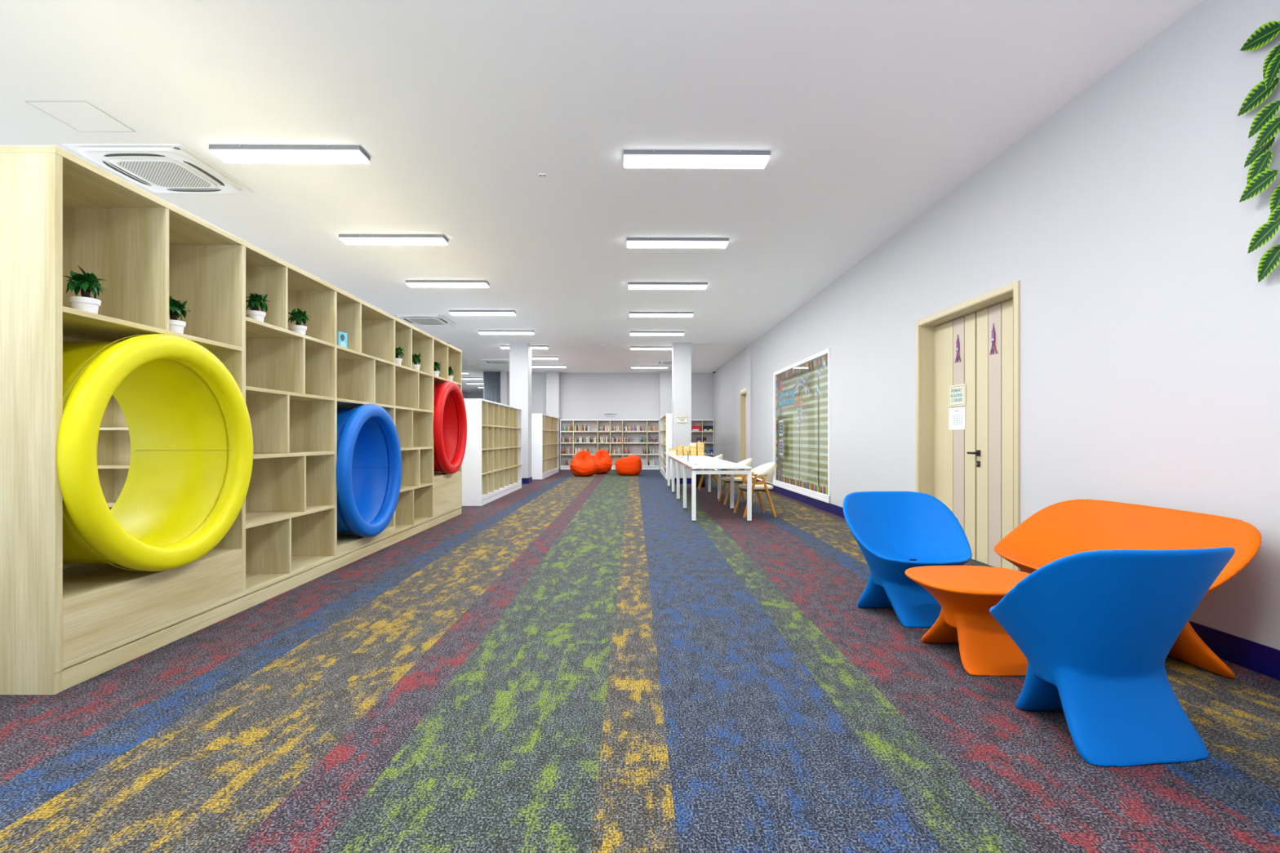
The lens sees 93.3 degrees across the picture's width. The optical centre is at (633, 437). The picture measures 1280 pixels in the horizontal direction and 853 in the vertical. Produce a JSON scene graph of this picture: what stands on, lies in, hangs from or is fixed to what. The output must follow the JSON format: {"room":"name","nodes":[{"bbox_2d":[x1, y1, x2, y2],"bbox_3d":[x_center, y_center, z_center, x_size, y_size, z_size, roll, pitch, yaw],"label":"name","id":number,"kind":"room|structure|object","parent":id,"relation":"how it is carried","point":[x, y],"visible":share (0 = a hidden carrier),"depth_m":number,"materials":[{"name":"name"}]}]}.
{"room":"library","nodes":[
{"label":"library","id":0,"kind":"room"},
{"bbox_2d":[466,393,483,398],"bbox_3d":[-7.250,-0.600,32.100,5.500,3.500,0.200,0,0,0],"label":"wall","id":1,"kind":"structure","parent":0,"point":[468,395],"depth_m":32.00,"materials":[{"name":"grey paint"}]},
{"bbox_2d":[500,371,509,405],"bbox_3d":[-4.610,-0.600,21.675,0.220,3.500,0.550,0,0,0],"label":"wall partition","id":2,"kind":"structure","parent":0,"point":[504,375],"depth_m":21.40,"materials":[{"name":"grey paint"}]},
{"bbox_2d":[509,342,531,478],"bbox_3d":[-2.848,-0.600,15.215,0.465,3.500,0.510,0,0,0],"label":"column","id":3,"kind":"structure","parent":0,"point":[520,353],"depth_m":14.96,"materials":[{"name":"grey paint"}]},
{"bbox_2d":[0,0,1202,393],"bbox_3d":[-2.700,-2.400,15.650,12.600,0.100,33.700,0,0,0],"label":"ceiling","id":4,"kind":"structure","parent":0,"point":[868,114],"depth_m":4.43,"materials":[{"name":"white paint"}]},
{"bbox_2d":[25,101,135,132],"bbox_3d":[-4.040,-2.348,4.430,0.424,0.004,0.424,0,0,0],"label":"access hatch","id":5,"kind":"object","parent":4,"relation":"attached to","point":[82,116],"visible":1,"depth_m":4.41,"materials":[{"name":"white paint"}]},
{"bbox_2d":[62,143,253,193],"bbox_3d":[-4.110,-2.327,5.310,0.950,0.046,0.950,0,0,0],"label":"air conditioner","id":6,"kind":"object","parent":4,"relation":"attached to","point":[168,168],"visible":1,"depth_m":5.17,"materials":[{"name":"white plastic"}]},
{"bbox_2d":[117,161,211,186],"bbox_3d":[-4.110,-2.308,5.310,0.510,0.002,0.510,0,0,0],"label":"grille","id":7,"kind":"object","parent":6,"relation":"attached to","point":[159,174],"depth_m":5.29,"materials":[{"name":"plastic"}]},
{"bbox_2d":[208,144,370,164],"bbox_3d":[-2.810,-2.320,4.952,1.204,0.060,0.211,0,0,-1],"label":"ceiling light","id":8,"kind":"object","parent":4,"relation":"attached to","point":[228,153],"visible":1,"depth_m":4.89,"materials":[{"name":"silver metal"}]},
{"bbox_2d":[338,234,448,244],"bbox_3d":[-2.810,-2.320,7.087,1.204,0.060,0.211,0,0,-1],"label":"ceiling light","id":9,"kind":"object","parent":4,"relation":"attached to","point":[348,239],"visible":1,"depth_m":7.00,"materials":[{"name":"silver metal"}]},
{"bbox_2d":[339,237,448,244],"bbox_3d":[-2.810,-2.302,7.090,1.200,0.024,0.200,0,0,-1],"label":"diffuser","id":10,"kind":"object","parent":9,"relation":"attached to","point":[348,241],"depth_m":7.05,"materials":[{"name":"white"}]},
{"bbox_2d":[392,314,456,324],"bbox_3d":[-4.130,-2.327,12.000,0.950,0.046,0.950,0,0,0],"label":"air conditioner","id":11,"kind":"object","parent":4,"relation":"attached to","point":[416,319],"visible":1,"depth_m":11.82,"materials":[{"name":"white plastic"}]},
{"bbox_2d":[409,318,441,324],"bbox_3d":[-4.130,-2.308,12.000,0.510,0.002,0.510,0,0,0],"label":"grille","id":12,"kind":"object","parent":11,"relation":"attached to","point":[417,321],"depth_m":11.99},
{"bbox_2d":[431,324,453,327],"bbox_3d":[-4.030,-2.348,12.680,0.424,0.004,0.424,0,0,0],"label":"access hatch","id":13,"kind":"object","parent":4,"relation":"attached to","point":[434,326],"visible":0.59,"depth_m":12.73,"materials":[{"name":"white paint"}]},
{"bbox_2d":[405,280,488,287],"bbox_3d":[-2.810,-2.320,9.127,1.204,0.060,0.211,0,0,-1],"label":"ceiling light","id":14,"kind":"object","parent":4,"relation":"attached to","point":[411,283],"visible":1,"depth_m":9.04,"materials":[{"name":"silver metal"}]},
{"bbox_2d":[405,282,488,287],"bbox_3d":[-2.810,-2.302,9.130,1.200,0.024,0.200,0,0,-1],"label":"diffuser","id":15,"kind":"object","parent":14,"relation":"attached to","point":[411,284],"depth_m":9.09,"materials":[{"name":"white"}]},
{"bbox_2d":[462,377,483,379],"bbox_3d":[-6.550,-2.320,23.747,1.204,0.060,0.211,0,0,-1],"label":"ceiling light","id":16,"kind":"object","parent":4,"relation":"attached to","point":[463,378],"visible":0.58,"depth_m":23.75,"materials":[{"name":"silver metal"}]},
{"bbox_2d":[462,377,483,379],"bbox_3d":[-6.550,-2.302,23.750,1.200,0.024,0.200,0,0,-1],"label":"diffuser","id":17,"kind":"object","parent":16,"relation":"attached to","point":[462,378],"depth_m":23.75,"materials":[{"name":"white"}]},
{"bbox_2d":[466,382,483,384],"bbox_3d":[-6.550,-2.320,25.896,1.204,0.060,0.211,0,0,-1],"label":"ceiling light","id":18,"kind":"object","parent":4,"relation":"attached to","point":[468,383],"visible":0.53,"depth_m":25.93,"materials":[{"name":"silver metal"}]},
{"bbox_2d":[448,310,515,315],"bbox_3d":[-2.810,-2.320,11.246,1.204,0.060,0.211,0,0,-1],"label":"ceiling light","id":19,"kind":"object","parent":4,"relation":"attached to","point":[492,313],"visible":1,"depth_m":11.15,"materials":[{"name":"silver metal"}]},
{"bbox_2d":[483,371,500,403],"bbox_3d":[-5.050,-0.608,21.550,0.640,3.475,0.036,0,0,0],"label":"curtain","id":20,"kind":"object","parent":4,"relation":"hanging from","point":[491,380],"visible":0.37,"depth_m":21.55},
{"bbox_2d":[480,359,509,364],"bbox_3d":[-4.130,-2.327,18.600,0.950,0.046,0.950,0,0,0],"label":"air conditioner","id":21,"kind":"object","parent":4,"relation":"attached to","point":[488,361],"visible":0.73,"depth_m":18.34,"materials":[{"name":"white plastic"}]},
{"bbox_2d":[478,329,534,334],"bbox_3d":[-2.810,-2.320,13.336,1.204,0.060,0.211,0,0,-1],"label":"ceiling light","id":22,"kind":"object","parent":4,"relation":"attached to","point":[480,331],"visible":1,"depth_m":13.24,"materials":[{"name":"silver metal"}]},
{"bbox_2d":[478,332,534,334],"bbox_3d":[-2.810,-2.302,13.340,1.200,0.024,0.200,0,0,-1],"label":"diffuser","id":23,"kind":"object","parent":22,"relation":"attached to","point":[481,333],"depth_m":13.30,"materials":[{"name":"white"}]},
{"bbox_2d":[531,345,548,348],"bbox_3d":[-2.385,-2.320,15.287,0.455,0.060,0.419,0,0,-1],"label":"ceiling light","id":24,"kind":"object","parent":4,"relation":"attached to","point":[532,346],"depth_m":15.43,"materials":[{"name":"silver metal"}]},
{"bbox_2d":[500,346,548,348],"bbox_3d":[-2.810,-2.302,15.530,1.200,0.024,0.200,0,0,-1],"label":"diffuser","id":25,"kind":"object","parent":24,"relation":"attached to","point":[500,347],"depth_m":15.49,"materials":[{"name":"white"}]},
{"bbox_2d":[531,355,558,359],"bbox_3d":[-2.810,-2.320,17.596,1.204,0.060,0.211,0,0,-1],"label":"ceiling light","id":26,"kind":"object","parent":4,"relation":"attached to","point":[532,357],"visible":0.53,"depth_m":17.50,"materials":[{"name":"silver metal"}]},
{"bbox_2d":[531,357,558,359],"bbox_3d":[-2.810,-2.302,17.600,1.200,0.024,0.200,0,0,-1],"label":"diffuser","id":27,"kind":"object","parent":26,"relation":"attached to","point":[531,357],"depth_m":17.58,"materials":[{"name":"white"}]},
{"bbox_2d":[531,364,566,367],"bbox_3d":[-2.810,-2.320,19.697,1.204,0.060,0.211,0,0,-1],"label":"ceiling light","id":28,"kind":"object","parent":4,"relation":"attached to","point":[532,366],"visible":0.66,"depth_m":19.60,"materials":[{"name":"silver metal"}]},
{"bbox_2d":[631,365,667,368],"bbox_3d":[0.517,-2.320,19.896,1.204,0.060,0.211,0,0,-1],"label":"ceiling light","id":29,"kind":"object","parent":4,"relation":"attached to","point":[632,366],"visible":1,"depth_m":19.80,"materials":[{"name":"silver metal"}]},
{"bbox_2d":[631,366,667,368],"bbox_3d":[0.517,-2.302,19.900,1.200,0.024,0.200,0,0,-1],"label":"diffuser","id":30,"kind":"object","parent":29,"relation":"attached to","point":[631,366],"depth_m":19.83,"materials":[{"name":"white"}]},
{"bbox_2d":[630,346,671,350],"bbox_3d":[0.517,-2.320,15.697,1.204,0.060,0.211,0,0,-1],"label":"ceiling light","id":31,"kind":"object","parent":4,"relation":"attached to","point":[632,348],"visible":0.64,"depth_m":15.60,"materials":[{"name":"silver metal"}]},
{"bbox_2d":[630,347,671,350],"bbox_3d":[0.517,-2.302,15.700,1.200,0.024,0.200,0,0,-1],"label":"diffuser","id":32,"kind":"object","parent":31,"relation":"attached to","point":[632,348],"depth_m":15.64,"materials":[{"name":"white"}]},
{"bbox_2d":[630,331,684,335],"bbox_3d":[0.517,-2.320,13.476,1.204,0.060,0.211,0,0,-1],"label":"ceiling light","id":33,"kind":"object","parent":4,"relation":"attached to","point":[632,333],"visible":1,"depth_m":13.38,"materials":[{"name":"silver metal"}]},
{"bbox_2d":[630,333,684,335],"bbox_3d":[0.517,-2.302,13.480,1.200,0.024,0.200,0,0,-1],"label":"diffuser","id":34,"kind":"object","parent":33,"relation":"attached to","point":[631,334],"depth_m":13.41,"materials":[{"name":"white"}]},
{"bbox_2d":[629,311,693,317],"bbox_3d":[0.517,-2.320,11.396,1.204,0.060,0.211,0,0,-1],"label":"ceiling light","id":35,"kind":"object","parent":4,"relation":"attached to","point":[689,314],"visible":1,"depth_m":11.30,"materials":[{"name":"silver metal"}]},
{"bbox_2d":[655,359,671,364],"bbox_3d":[1.160,-2.327,18.700,0.950,0.046,0.950,0,0,0],"label":"air conditioner","id":36,"kind":"object","parent":4,"relation":"attached to","point":[658,361],"visible":0.5,"depth_m":18.48,"materials":[{"name":"white plastic"}]},
{"bbox_2d":[628,282,707,289],"bbox_3d":[0.517,-2.320,9.246,1.204,0.060,0.211,0,0,-1],"label":"ceiling light","id":37,"kind":"object","parent":4,"relation":"attached to","point":[666,286],"visible":1,"depth_m":9.15,"materials":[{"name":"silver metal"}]},
{"bbox_2d":[628,284,707,289],"bbox_3d":[0.517,-2.302,9.250,1.200,0.024,0.200,0,0,-1],"label":"diffuser","id":38,"kind":"object","parent":37,"relation":"attached to","point":[630,286],"depth_m":9.19,"materials":[{"name":"white"}]},
{"bbox_2d":[626,237,728,248],"bbox_3d":[0.517,-2.320,7.207,1.204,0.060,0.211,0,0,-1],"label":"ceiling light","id":39,"kind":"object","parent":4,"relation":"attached to","point":[632,242],"visible":1,"depth_m":7.12,"materials":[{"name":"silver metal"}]},
{"bbox_2d":[626,240,728,248],"bbox_3d":[0.517,-2.302,7.210,1.200,0.024,0.200,0,0,-1],"label":"diffuser","id":40,"kind":"object","parent":39,"relation":"attached to","point":[630,244],"depth_m":7.17,"materials":[{"name":"white"}]},
{"bbox_2d":[623,149,770,168],"bbox_3d":[0.517,-2.320,5.042,1.204,0.060,0.211,0,0,-1],"label":"ceiling light","id":41,"kind":"object","parent":4,"relation":"attached to","point":[654,158],"visible":1,"depth_m":4.98,"materials":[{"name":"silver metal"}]},
{"bbox_2d":[531,373,713,419],"bbox_3d":[-0.740,-0.600,22.050,7.880,3.500,0.200,0,0,0],"label":"wall","id":42,"kind":"structure","parent":0,"point":[584,396],"depth_m":21.95,"materials":[{"name":"grey paint"}]},
{"bbox_2d":[546,371,560,469],"bbox_3d":[-2.893,-0.600,21.725,0.455,3.500,0.450,0,0,0],"label":"column","id":43,"kind":"structure","parent":42,"relation":"attached to","point":[553,378],"depth_m":21.50,"materials":[{"name":"grey paint"}]},
{"bbox_2d":[659,371,671,469],"bbox_3d":[1.165,-0.600,21.725,0.470,3.500,0.450,0,0,0],"label":"column","id":44,"kind":"structure","parent":42,"relation":"attached to","point":[665,377],"depth_m":21.50,"materials":[{"name":"grey paint"}]},
{"bbox_2d":[0,469,1279,852],"bbox_3d":[-2.700,1.200,15.650,12.600,0.100,33.700,0,0,0],"label":"floor","id":45,"kind":"structure","parent":0,"point":[563,661],"depth_m":2.42,"materials":[{"name":"carpet"}]},
{"bbox_2d":[96,395,130,509],"bbox_3d":[-5.085,0.100,6.180,2.430,2.100,0.360,0,0,0],"label":"bookcase","id":46,"kind":"object","parent":45,"relation":"on","point":[113,444],"visible":0.02,"depth_m":6.32,"materials":[{"name":"brown wood"}]},
{"bbox_2d":[0,145,462,694],"bbox_3d":[-2.890,-0.077,5.888,0.614,2.455,6.383,0,0,0],"label":"bookcase","id":47,"kind":"object","parent":45,"relation":"on","point":[63,626],"visible":0.74,"depth_m":3.38,"materials":[{"name":"brown wood"}]},
{"bbox_2d":[64,266,106,314],"bbox_3d":[-2.671,-0.710,2.950,0.167,0.230,0.169,0,0,-29],"label":"potted plant","id":48,"kind":"object","parent":47,"relation":"on","point":[86,284],"visible":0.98,"depth_m":2.92,"materials":[{"name":"green plant"}]},
{"bbox_2d":[57,333,253,571],"bbox_3d":[-2.860,0.082,3.345,0.739,1.290,1.290,0,0,0],"label":"tube","id":49,"kind":"object","parent":47,"relation":"on","point":[187,416],"visible":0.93,"depth_m":3.61,"materials":[{"name":"yellow plastic"}]},
{"bbox_2d":[168,295,191,333],"bbox_3d":[-2.667,-0.709,3.522,0.167,0.229,0.172,0,0,-13],"label":"potted plant","id":50,"kind":"object","parent":47,"relation":"on","point":[175,325],"visible":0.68,"depth_m":3.49,"materials":[{"name":"green plant"}]},
{"bbox_2d":[245,293,269,322],"bbox_3d":[-2.665,-0.916,4.255,0.163,0.223,0.145,0,0,2],"label":"potted plant","id":51,"kind":"object","parent":47,"relation":"on","point":[253,301],"visible":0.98,"depth_m":4.24,"materials":[{"name":"green plant"}]},
{"bbox_2d":[288,307,310,334],"bbox_3d":[-2.664,-0.920,4.798,0.169,0.230,0.167,0,0,18],"label":"potted plant","id":52,"kind":"object","parent":47,"relation":"on","point":[297,315],"visible":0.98,"depth_m":4.77,"materials":[{"name":"green plant"}]},
{"bbox_2d":[337,331,346,347],"bbox_3d":[-2.639,-0.880,5.499,0.032,0.150,0.153,0,0,14],"label":"card","id":53,"kind":"object","parent":47,"relation":"on","point":[342,336],"visible":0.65,"depth_m":5.47,"materials":[{"name":"paper"}]},
{"bbox_2d":[336,404,401,537],"bbox_3d":[-2.860,0.320,5.885,0.739,1.290,1.290,0,0,0],"label":"tube","id":54,"kind":"object","parent":47,"relation":"on","point":[369,461],"visible":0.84,"depth_m":6.19,"materials":[{"name":"blue plastic"}]},
{"bbox_2d":[395,346,404,364],"bbox_3d":[-2.651,-0.919,6.789,0.172,0.229,0.167,0,0,-41],"label":"potted plant","id":55,"kind":"object","parent":47,"relation":"on","point":[398,361],"visible":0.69,"depth_m":6.77,"materials":[{"name":"green plant"}]},
{"bbox_2d":[412,353,422,370],"bbox_3d":[-2.670,-0.920,7.374,0.169,0.230,0.167,0,0,-26],"label":"potted plant","id":56,"kind":"object","parent":47,"relation":"on","point":[415,357],"visible":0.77,"depth_m":7.34,"materials":[{"name":"green plant"}]},
{"bbox_2d":[433,361,441,376],"bbox_3d":[-2.663,-0.916,8.094,0.163,0.223,0.145,0,0,-10],"label":"potted plant","id":57,"kind":"object","parent":47,"relation":"on","point":[436,373],"visible":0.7,"depth_m":8.08,"materials":[{"name":"green plant"}]},
{"bbox_2d":[433,381,466,474],"bbox_3d":[-2.860,-0.134,8.425,0.739,1.290,1.290,0,0,0],"label":"tube","id":58,"kind":"object","parent":47,"relation":"on","point":[450,418],"visible":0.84,"depth_m":8.67,"materials":[{"name":"red plastic"}]},
{"bbox_2d":[448,365,453,380],"bbox_3d":[-2.676,-0.919,8.711,0.167,0.229,0.172,0,0,5],"label":"potted plant","id":59,"kind":"object","parent":47,"relation":"on","point":[450,371],"visible":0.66,"depth_m":8.69,"materials":[{"name":"green plant"}]},
{"bbox_2d":[462,398,521,506],"bbox_3d":[-2.870,0.250,11.930,0.640,1.800,3.620,0,0,0],"label":"shelf unit","id":60,"kind":"object","parent":45,"relation":"on","point":[491,464],"visible":0.85,"depth_m":11.02,"materials":[{"name":"white laminate"}]},
{"bbox_2d":[531,413,559,479],"bbox_3d":[-2.820,0.250,18.330,0.640,1.800,3.620,0,0,0],"label":"shelf unit","id":61,"kind":"object","parent":45,"relation":"on","point":[544,428],"visible":0.76,"depth_m":17.08,"materials":[{"name":"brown wood"}]},
{"bbox_2d":[569,449,597,476],"bbox_3d":[-1.485,0.767,17.921,0.818,0.766,0.817,0,0,-8],"label":"bean bag","id":62,"kind":"object","parent":45,"relation":"on","point":[583,464],"visible":1,"depth_m":17.71,"materials":[{"name":"orange fabric"}]},
{"bbox_2d":[592,448,612,474],"bbox_3d":[-1.092,0.764,19.121,0.826,0.772,0.813,0,0,28],"label":"bean bag","id":63,"kind":"object","parent":45,"relation":"on","point":[603,460],"visible":0.8,"depth_m":18.94,"materials":[{"name":"orange fabric"}]},
{"bbox_2d":[521,476,691,484],"bbox_3d":[-0.825,1.079,15.215,4.534,0.142,0.534,0,0,0],"label":"baseboard","id":64,"kind":"structure","parent":45,"relation":"on","point":[524,481],"depth_m":14.95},
{"bbox_2d":[560,419,659,469],"bbox_3d":[-0.855,0.253,21.709,3.550,1.795,0.303,0,0,0],"label":"bookcase","id":65,"kind":"object","parent":45,"relation":"on","point":[635,447],"visible":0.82,"depth_m":21.85,"materials":[{"name":"white laminate"}]},
{"bbox_2d":[615,455,642,475],"bbox_3d":[-0.156,0.845,18.356,0.812,0.610,0.732,0,0,6],"label":"bean bag","id":66,"kind":"object","parent":45,"relation":"on","point":[632,464],"visible":1,"depth_m":18.04,"materials":[{"name":"orange fabric"}]},
{"bbox_2d":[660,413,671,479],"bbox_3d":[1.200,0.250,18.310,0.640,1.800,3.620,0,0,0],"label":"shelf unit","id":67,"kind":"object","parent":45,"relation":"on","point":[667,433],"visible":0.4,"depth_m":16.62,"materials":[{"name":"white wood"}]},
{"bbox_2d":[696,474,705,487],"bbox_3d":[1.520,0.932,13.950,0.273,0.435,0.189,0,0,0],"label":"backpack","id":68,"kind":"object","parent":45,"relation":"on","point":[698,476],"visible":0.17,"depth_m":13.87,"materials":[{"name":"black fabric"}]},
{"bbox_2d":[691,419,714,469],"bbox_3d":[2.208,0.253,21.709,1.335,1.795,0.303,0,0,0],"label":"bookcase","id":69,"kind":"object","parent":45,"relation":"on","point":[709,435],"visible":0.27,"depth_m":21.85,"materials":[{"name":"white laminate"}]},
{"bbox_2d":[691,426,701,431],"bbox_3d":[2.215,-0.311,21.678,0.370,0.200,0.203,0,0,0],"label":"storage box","id":70,"kind":"object","parent":69,"relation":"on","point":[693,428],"visible":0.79,"depth_m":21.58,"materials":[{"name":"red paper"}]},
{"bbox_2d":[667,454,751,521],"bbox_3d":[1.201,0.777,11.229,0.818,0.745,6.017,0,0,0],"label":"table","id":71,"kind":"object","parent":45,"relation":"on","point":[705,462],"visible":0.93,"depth_m":9.17,"materials":[{"name":"white metal"}]},
{"bbox_2d":[679,450,684,457],"bbox_3d":[0.950,0.330,11.900,0.080,0.150,0.080,0,0,40],"label":"box","id":72,"kind":"object","parent":71,"relation":"on","point":[682,453],"visible":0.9,"depth_m":11.90,"materials":[{"name":"yellow cardboard"}]},
{"bbox_2d":[692,454,698,464],"bbox_3d":[0.911,0.330,8.950,0.080,0.150,0.080,0,0,40],"label":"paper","id":73,"kind":"object","parent":71,"relation":"on","point":[695,457],"visible":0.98,"depth_m":8.95,"materials":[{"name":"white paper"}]},
{"bbox_2d":[697,453,723,490],"bbox_3d":[1.695,0.757,13.349,0.548,0.785,0.564,0,0,4],"label":"chair","id":74,"kind":"object","parent":45,"relation":"on","point":[720,456],"visible":0.2,"depth_m":13.16,"materials":[{"name":"orange wood"}]},
{"bbox_2d":[718,457,752,505],"bbox_3d":[1.796,0.757,10.550,0.548,0.785,0.564,0,0,-2],"label":"chair","id":75,"kind":"object","parent":45,"relation":"on","point":[737,478],"visible":0.56,"depth_m":10.37,"materials":[{"name":"orange wood"}]},
{"bbox_2d":[733,462,776,517],"bbox_3d":[1.815,0.757,8.932,0.548,0.785,0.564,0,0,-6],"label":"chair","id":76,"kind":"object","parent":45,"relation":"on","point":[765,473],"visible":0.87,"depth_m":8.76,"materials":[{"name":"plastic"}]},
{"bbox_2d":[842,491,972,627],"bbox_3d":[1.775,0.764,3.901,0.774,0.772,0.687,0,0,-6],"label":"lounge chair","id":77,"kind":"object","parent":45,"relation":"on","point":[895,532],"visible":0.89,"depth_m":3.96,"materials":[{"name":"blue plastic"}]},
{"bbox_2d":[904,565,1029,675],"bbox_3d":[1.815,0.942,3.170,0.685,0.416,0.611,0,0,-2],"label":"coffee table","id":78,"kind":"object","parent":45,"relation":"on","point":[966,595],"visible":0.68,"depth_m":3.04,"materials":[{"name":"orange plastic"}]},
{"bbox_2d":[989,546,1235,766],"bbox_3d":[1.810,0.764,2.369,0.774,0.772,0.687,0,0,-7],"label":"lounge chair","id":79,"kind":"object","parent":45,"relation":"on","point":[1095,631],"visible":1,"depth_m":2.18,"materials":[{"name":"blue plastic"}]},
{"bbox_2d":[993,498,1261,678],"bbox_3d":[2.631,0.773,3.400,0.699,0.755,1.486,0,0,0],"label":"lounge sofa","id":80,"kind":"object","parent":45,"relation":"on","point":[1060,530],"visible":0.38,"depth_m":3.46,"materials":[{"name":"orange plastic"}]},
{"bbox_2d":[671,342,691,478],"bbox_3d":[1.206,-0.600,15.215,0.449,3.500,0.510,0,0,0],"label":"column","id":81,"kind":"structure","parent":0,"point":[681,352],"depth_m":14.96,"materials":[{"name":"grey paint"}]},
{"bbox_2d":[676,415,687,422],"bbox_3d":[1.200,-0.453,14.951,0.270,0.185,0.010,0,0,0],"label":"sign","id":82,"kind":"object","parent":81,"relation":"attached to","point":[680,419],"visible":1,"depth_m":14.95,"materials":[{"name":"grey"}]},
{"bbox_2d":[713,0,1279,649],"bbox_3d":[3.206,-0.600,10.351,0.421,3.500,23.100,0,0,-1],"label":"wall","id":83,"kind":"structure","parent":0,"point":[1150,333],"depth_m":3.85,"materials":[{"name":"grey paint"}]},
{"bbox_2d":[740,391,746,476],"bbox_3d":[3.007,-0.035,16.080,0.164,2.370,0.980,0,0,-1],"label":"door","id":84,"kind":"structure","parent":83,"relation":"in","point":[743,395],"depth_m":16.50,"materials":[{"name":"beige wood"}]},
{"bbox_2d":[746,342,752,484],"bbox_3d":[2.927,-0.600,15.229,0.070,3.500,0.500,0,0,-1],"label":"column","id":85,"kind":"structure","parent":83,"relation":"attached to","point":[749,347],"depth_m":15.05,"materials":[{"name":"grey paint"}]},
{"bbox_2d":[773,347,831,502],"bbox_3d":[3.052,-0.180,10.995,0.196,2.370,3.550,0,0,-1],"label":"window","id":86,"kind":"structure","parent":83,"relation":"in","point":[820,496],"depth_m":10.81,"materials":[{"name":"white glass"}]},
{"bbox_2d":[778,439,782,455],"bbox_3d":[2.987,0.200,12.250,0.006,0.320,0.300,0,0,-1],"label":"poster","id":87,"kind":"object","parent":86,"relation":"attached to","point":[780,441],"visible":1,"depth_m":12.26,"materials":[{"name":"white paper"}]},
{"bbox_2d":[779,441,782,453],"bbox_3d":[2.986,0.200,12.250,0.002,0.220,0.240,0,0,-1],"label":"picture","id":88,"kind":"object","parent":87,"relation":"attached to","point":[780,442],"depth_m":12.22},
{"bbox_2d":[778,419,782,435],"bbox_3d":[2.987,-0.190,12.250,0.006,0.320,0.300,0,0,-1],"label":"poster","id":89,"kind":"object","parent":86,"relation":"attached to","point":[780,422],"visible":1,"depth_m":12.26,"materials":[{"name":"white paper"}]},
{"bbox_2d":[779,422,782,433],"bbox_3d":[2.986,-0.190,12.250,0.002,0.220,0.240,0,0,-1],"label":"picture","id":90,"kind":"object","parent":89,"relation":"attached to","point":[780,424],"depth_m":12.22},
{"bbox_2d":[778,389,795,405],"bbox_3d":[2.993,-0.787,11.825,0.008,0.280,1.262,0,0,-1],"label":"lettering","id":91,"kind":"object","parent":86,"relation":"attached to","point":[784,394],"depth_m":11.76},
{"bbox_2d":[781,368,799,483],"bbox_3d":[3.101,-0.211,12.006,0.044,2.172,1.350,0,0,-1],"label":"roller blind","id":92,"kind":"object","parent":86,"relation":"attached to","point":[790,457],"visible":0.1,"depth_m":11.93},
{"bbox_2d":[794,395,803,406],"bbox_3d":[3.000,-0.664,10.966,0.006,0.173,0.555,0,0,-1],"label":"lettering","id":93,"kind":"object","parent":86,"relation":"attached to","point":[797,397],"depth_m":10.98},
{"bbox_2d":[792,376,806,395],"bbox_3d":[2.998,-0.922,10.930,0.009,0.345,0.920,0,0,-1],"label":"banner","id":94,"kind":"object","parent":86,"relation":"attached to","point":[800,381],"visible":1,"depth_m":10.87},
{"bbox_2d":[797,407,801,426],"bbox_3d":[2.999,-0.366,10.922,0.006,0.350,0.275,0,0,-1],"label":"lettering","id":95,"kind":"structure","parent":86,"relation":"attached to","point":[798,410],"depth_m":10.91},
{"bbox_2d":[776,355,827,494],"bbox_3d":[3.004,-0.195,11.005,0.001,2.180,3.410,0,0,-1],"label":"decorative border","id":96,"kind":"object","parent":86,"relation":"attached to","point":[814,362],"visible":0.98,"depth_m":10.89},
{"bbox_2d":[800,362,818,488],"bbox_3d":[3.112,-0.211,10.751,0.044,2.172,1.080,0,0,-1],"label":"roller blind","id":97,"kind":"object","parent":86,"relation":"attached to","point":[809,426],"visible":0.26,"depth_m":10.69,"materials":[{"name":"fabric"}]},
{"bbox_2d":[817,358,827,490],"bbox_3d":[3.121,-0.211,9.736,0.044,2.172,0.830,0,0,-1],"label":"roller blind","id":98,"kind":"object","parent":86,"relation":"attached to","point":[823,378],"visible":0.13,"depth_m":9.93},
{"bbox_2d":[915,280,1020,571],"bbox_3d":[3.122,-0.045,5.606,0.204,2.390,1.690,0,0,-1],"label":"door","id":99,"kind":"structure","parent":83,"relation":"in","point":[974,471],"depth_m":5.58,"materials":[{"name":"beige wood"}]},
{"bbox_2d":[948,406,965,430],"bbox_3d":[3.171,-0.184,5.926,0.004,0.218,0.290,0,0,-1],"label":"notice sheet","id":100,"kind":"object","parent":99,"relation":"attached to","point":[957,415],"visible":1,"depth_m":5.92,"materials":[{"name":"white paper"}]},
{"bbox_2d":[948,383,965,407],"bbox_3d":[3.169,-0.409,5.918,0.009,0.208,0.295,0,0,-1],"label":"door sign","id":101,"kind":"object","parent":99,"relation":"attached to","point":[957,393],"visible":1,"depth_m":5.91,"materials":[{"name":"white"}]},
{"bbox_2d":[955,335,960,363],"bbox_3d":[3.165,-0.869,5.902,0.013,0.273,0.101,0,0,0],"label":"sticker","id":102,"kind":"object","parent":99,"relation":"attached to","point":[957,357],"visible":1,"depth_m":5.90,"materials":[{"name":"purple paper"}]},
{"bbox_2d":[989,323,996,355],"bbox_3d":[3.171,-0.869,5.327,0.013,0.273,0.101,0,0,0],"label":"sticker","id":103,"kind":"object","parent":99,"relation":"attached to","point":[993,348],"visible":1,"depth_m":5.32,"materials":[{"name":"purple paper"}]},
{"bbox_2d":[720,469,1279,680],"bbox_3d":[2.963,1.079,10.149,0.078,0.142,22.700,0,0,0],"label":"baseboard","id":104,"kind":"structure","parent":83,"relation":"attached to","point":[1262,659],"depth_m":3.08,"materials":[{"name":"blue"}]},
{"bbox_2d":[1237,21,1279,282],"bbox_3d":[3.011,-1.579,2.779,0.070,1.659,0.488,0,0,-1],"label":"vine","id":105,"kind":"object","parent":83,"relation":"attached to","point":[1259,178],"visible":1,"depth_m":2.87,"materials":[{"name":"green plant"}]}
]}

